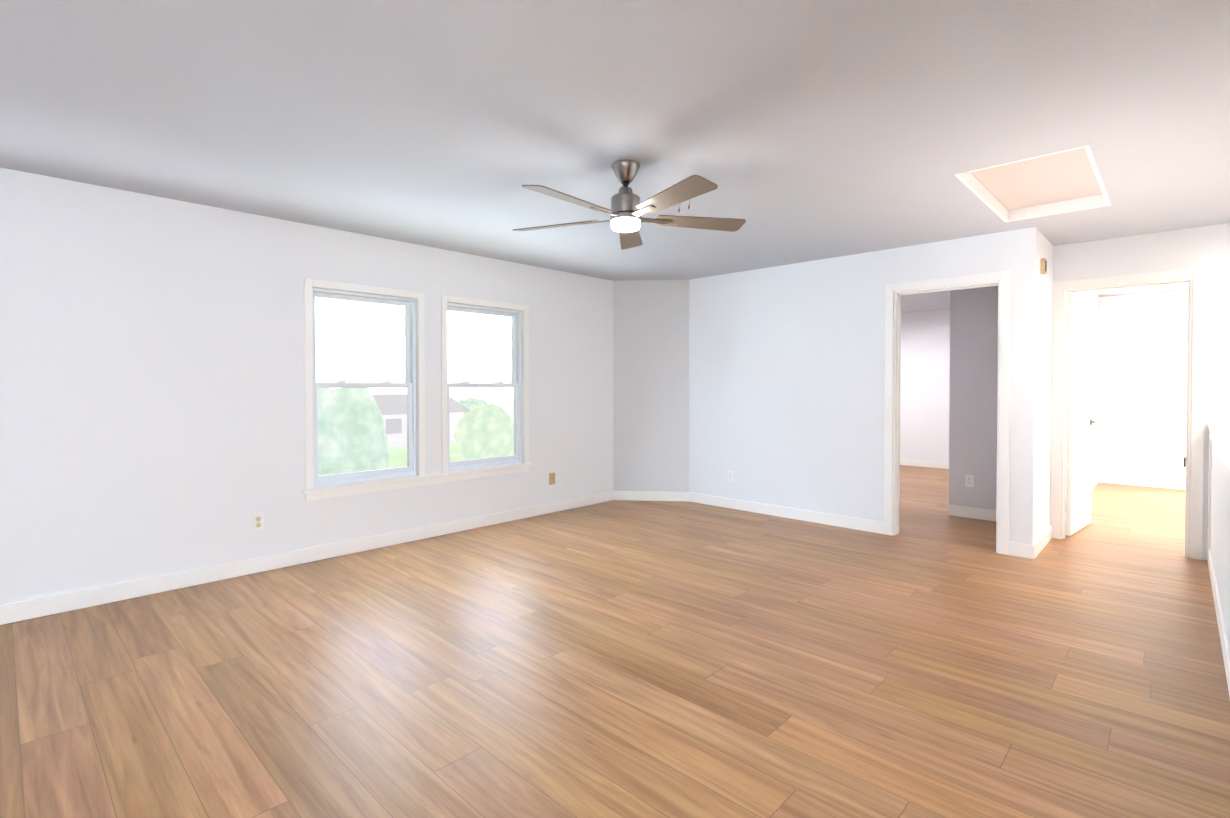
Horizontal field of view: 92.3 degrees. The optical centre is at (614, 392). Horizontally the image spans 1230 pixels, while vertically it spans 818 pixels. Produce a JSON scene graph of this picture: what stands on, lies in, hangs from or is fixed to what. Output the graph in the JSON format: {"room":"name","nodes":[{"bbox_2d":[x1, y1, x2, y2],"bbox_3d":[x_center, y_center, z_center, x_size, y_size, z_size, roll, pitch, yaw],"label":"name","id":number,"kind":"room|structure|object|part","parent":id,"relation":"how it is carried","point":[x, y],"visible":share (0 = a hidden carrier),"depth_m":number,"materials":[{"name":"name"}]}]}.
{"room":"empty living room","nodes":[
{"label":"empty living room","id":0,"kind":"room"},
{"bbox_2d":[0,168,612,605],"bbox_3d":[-0.749,-0.018,5.811,0.150,2.400,12.650,1,1,44],"label":"wall","id":1,"kind":"structure","parent":0,"point":[152,394],"depth_m":3.73,"materials":[{"name":"paint"}]},
{"bbox_2d":[252,512,263,530],"bbox_3d":[-2.400,0.867,3.977,0.008,0.115,0.070,1,1,44],"label":"outlet","id":2,"kind":"object","parent":1,"relation":"attached to","point":[257,521],"visible":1,"depth_m":3.97,"materials":[{"name":"white plastic"}]},
{"bbox_2d":[302,278,531,500],"bbox_3d":[-1.543,-0.030,4.930,0.167,1.577,2.024,1,1,44],"label":"window","id":3,"kind":"structure","parent":1,"relation":"in","point":[409,384],"depth_m":4.70,"materials":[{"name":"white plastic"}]},
{"bbox_2d":[447,303,520,470],"bbox_3d":[-1.201,-0.052,5.343,0.090,1.440,0.810,1,1,44],"label":"window","id":4,"kind":"structure","parent":1,"relation":"in","point":[515,332],"depth_m":5.44,"materials":[{"name":"white plastic"}]},
{"bbox_2d":[549,472,554,484],"bbox_3d":[-0.620,0.847,5.844,0.006,0.115,0.070,1,1,44],"label":"electrical outlet","id":5,"kind":"object","parent":1,"relation":"attached to","point":[551,478],"visible":1,"depth_m":5.83,"materials":[{"name":"brown plastic"}]},
{"bbox_2d":[0,459,1229,696],"bbox_3d":[1.919,1.168,3.176,7.370,0.100,12.500,1,1,44],"label":"baseboard","id":6,"kind":"structure","parent":1,"relation":"attached to","point":[74,601],"depth_m":4.51,"materials":[{"name":"white paint"}]},
{"bbox_2d":[0,465,1229,817],"bbox_3d":[1.919,1.268,3.178,7.670,0.100,12.800,1,1,44],"label":"floor","id":7,"kind":"structure","parent":0,"point":[662,659],"depth_m":2.54,"materials":[{"name":"brown wood"}]},
{"bbox_2d":[0,0,1229,312],"bbox_3d":[1.919,-1.232,3.144,7.670,0.100,12.800,1,1,44],"label":"ceiling","id":8,"kind":"structure","parent":0,"point":[802,130],"depth_m":2.49,"materials":[{"name":"white paint"}]},
{"bbox_2d":[513,160,745,249],"bbox_3d":[0.033,-1.013,3.028,1.270,0.336,1.230,1,1,44],"label":"ceiling fan","id":9,"kind":"object","parent":8,"relation":"hanging from","point":[628,209],"visible":1,"depth_m":3.00,"materials":[{"name":"brown wood"}]},
{"bbox_3d":[-0.269,-0.910,3.199,0.605,0.035,0.138,0,1,23],"label":"blade","id":10,"kind":"part","parent":9,"relation":"part of","materials":[{"name":"brown wood"}]},
{"bbox_3d":[-0.174,-0.904,2.797,0.138,0.035,0.605,1,1,41],"label":"blade","id":11,"kind":"part","parent":9,"relation":"part of","materials":[{"name":"brown wood"}]},
{"bbox_3d":[0.083,-0.913,3.413,0.138,0.035,0.605,0,1,5],"label":"blade","id":12,"kind":"part","parent":9,"relation":"part of","materials":[{"name":"brown wood"}]},
{"bbox_3d":[0.237,-0.881,2.764,0.138,0.080,0.605,0,1,-31],"label":"blade","id":13,"kind":"part","parent":9,"relation":"part of","materials":[{"name":"brown wood"}]},
{"bbox_3d":[0.396,-0.909,3.144,0.605,0.035,0.138,0,1,-13],"label":"blade","id":14,"kind":"part","parent":9,"relation":"part of","materials":[{"name":"brown wood"}]},
{"bbox_2d":[955,145,1110,221],"bbox_3d":[2.494,-1.237,3.476,0.571,0.100,1.297,1,1,44],"label":"ceiling hatch","id":15,"kind":"object","parent":8,"relation":"in","point":[1066,181],"visible":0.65,"depth_m":3.58,"materials":[{"name":"white paint"}]},
{"bbox_2d":[613,279,689,491],"bbox_3d":[0.391,-0.028,6.537,0.795,2.400,0.665,1,1,44],"label":"wall","id":16,"kind":"structure","parent":0,"point":[651,385],"depth_m":6.43,"materials":[{"name":"paint"}]},
{"bbox_2d":[689,227,1037,544],"bbox_3d":[1.958,-0.012,5.377,3.075,2.400,0.120,1,1,44],"label":"wall","id":17,"kind":"structure","parent":0,"point":[786,385],"depth_m":5.38,"materials":[{"name":"paint"}]},
{"bbox_2d":[728,470,733,481],"bbox_3d":[1.181,0.849,6.041,0.070,0.115,0.008,1,1,44],"label":"outlet","id":18,"kind":"object","parent":17,"relation":"attached to","point":[730,476],"visible":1,"depth_m":6.04,"materials":[{"name":"white plastic"}]},
{"bbox_2d":[884,270,1010,554],"bbox_3d":[2.643,0.144,4.725,0.890,2.105,0.152,1,1,44],"label":"door frame","id":19,"kind":"structure","parent":17,"relation":"attached to","point":[892,407],"depth_m":4.68,"materials":[{"name":"white paint"}]},
{"bbox_2d":[949,286,997,509],"bbox_3d":[4.708,-0.030,6.734,0.730,2.400,3.480,1,1,44],"label":"wall","id":20,"kind":"structure","parent":0,"point":[973,380],"depth_m":5.58,"materials":[{"name":"paint"}]},
{"bbox_2d":[965,474,973,486],"bbox_3d":[3.366,0.835,5.615,0.070,0.115,0.008,1,1,44],"label":"outlet","id":21,"kind":"object","parent":20,"relation":"attached to","point":[969,480],"visible":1,"depth_m":5.61,"materials":[{"name":"white plastic"}]},
{"bbox_2d":[900,290,1187,481],"bbox_3d":[6.340,-0.043,7.684,7.520,2.400,0.150,1,1,44],"label":"wall","id":22,"kind":"structure","parent":0,"point":[1142,383],"depth_m":7.49,"materials":[{"name":"paint"}]},
{"bbox_2d":[1035,230,1098,541],"bbox_3d":[4.642,-0.021,6.050,0.120,2.400,4.560,1,1,44],"label":"wall","id":23,"kind":"structure","parent":0,"point":[1044,388],"depth_m":4.66,"materials":[{"name":"paint"}]},
{"bbox_2d":[1040,258,1046,273],"bbox_3d":[3.212,-0.949,4.430,0.031,0.110,0.070,1,1,44],"label":"door chime","id":24,"kind":"object","parent":23,"relation":"attached to","point":[1043,265],"visible":1,"depth_m":4.41,"materials":[{"name":"beige plastic"}]},
{"bbox_2d":[1053,223,1229,559],"bbox_3d":[4.957,0.011,3.649,3.650,2.400,0.120,1,1,44],"label":"wall","id":25,"kind":"structure","parent":0,"point":[1208,247],"depth_m":4.26,"materials":[{"name":"paint"}]},
{"bbox_2d":[1066,293,1093,535],"bbox_3d":[4.031,0.177,5.122,0.718,2.005,0.035,-1,1,-40],"label":"door leaf","id":26,"kind":"structure","parent":25,"relation":"in","point":[1079,413],"depth_m":5.03,"materials":[{"name":"white paint"}]},
{"bbox_2d":[1090,418,1097,424],"bbox_3d":[4.222,0.259,5.285,0.149,0.062,0.139,-1,1,-40],"label":"door handle","id":27,"kind":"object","parent":26,"relation":"attached to","point":[1092,421],"depth_m":5.28,"materials":[{"name":"silver metal"}]},
{"bbox_2d":[1050,267,1205,559],"bbox_3d":[3.953,0.146,4.599,0.890,2.105,0.138,1,1,44],"label":"door frame","id":28,"kind":"structure","parent":25,"relation":"attached to","point":[1195,406],"depth_m":4.36,"materials":[{"name":"white paint"}]},
{"bbox_2d":[1210,443,1229,647],"bbox_3d":[3.192,0.745,3.020,0.120,0.950,3.240,1,1,44],"label":"wall","id":29,"kind":"structure","parent":0,"point":[1220,516],"depth_m":3.16,"materials":[{"name":"paint"}]},
{"bbox_2d":[1208,423,1229,548],"bbox_3d":[3.186,0.677,3.012,0.160,0.885,3.260,1,1,44],"label":"trim","id":30,"kind":"structure","parent":29,"relation":"on","point":[1219,436],"depth_m":3.66,"materials":[{"name":"white paint"}]},
{"label":"outside","id":31,"kind":"structure","parent":0,"visible":0},
{"bbox_2d":[389,397,513,467],"bbox_3d":[-57.071,3.068,88.883,194.980,0.200,170.000,1,1,44],"label":"ground","id":32,"kind":"structure","parent":31,"point":[393,451],"depth_m":38.18,"materials":[{"name":"green plant"}]},
{"bbox_2d":[318,388,388,475],"bbox_3d":[-7.654,2.234,16.201,2.451,5.079,2.887,1,1,44],"label":"willow tree","id":33,"kind":"object","parent":32,"relation":"on","point":[325,452],"depth_m":15.52,"materials":[{"name":"green plant"}]},
{"bbox_2d":[373,394,469,446],"bbox_3d":[-17.251,1.844,42.219,7.800,3.500,11.300,1,1,44],"label":"house","id":34,"kind":"structure","parent":32,"relation":"on","point":[402,424],"depth_m":40.46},
{"bbox_2d":[458,398,487,412],"bbox_3d":[-11.061,2.324,45.799,4.753,3.890,4.319,1,1,44],"label":"bush","id":35,"kind":"object","parent":32,"relation":"on","point":[467,404],"depth_m":45.58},
{"bbox_2d":[454,403,513,459],"bbox_3d":[-5.672,2.127,25.931,2.911,3.370,3.031,1,1,44],"label":"tree","id":36,"kind":"object","parent":32,"relation":"on","point":[487,440],"depth_m":24.76,"materials":[{"name":"green plant"}]}
]}

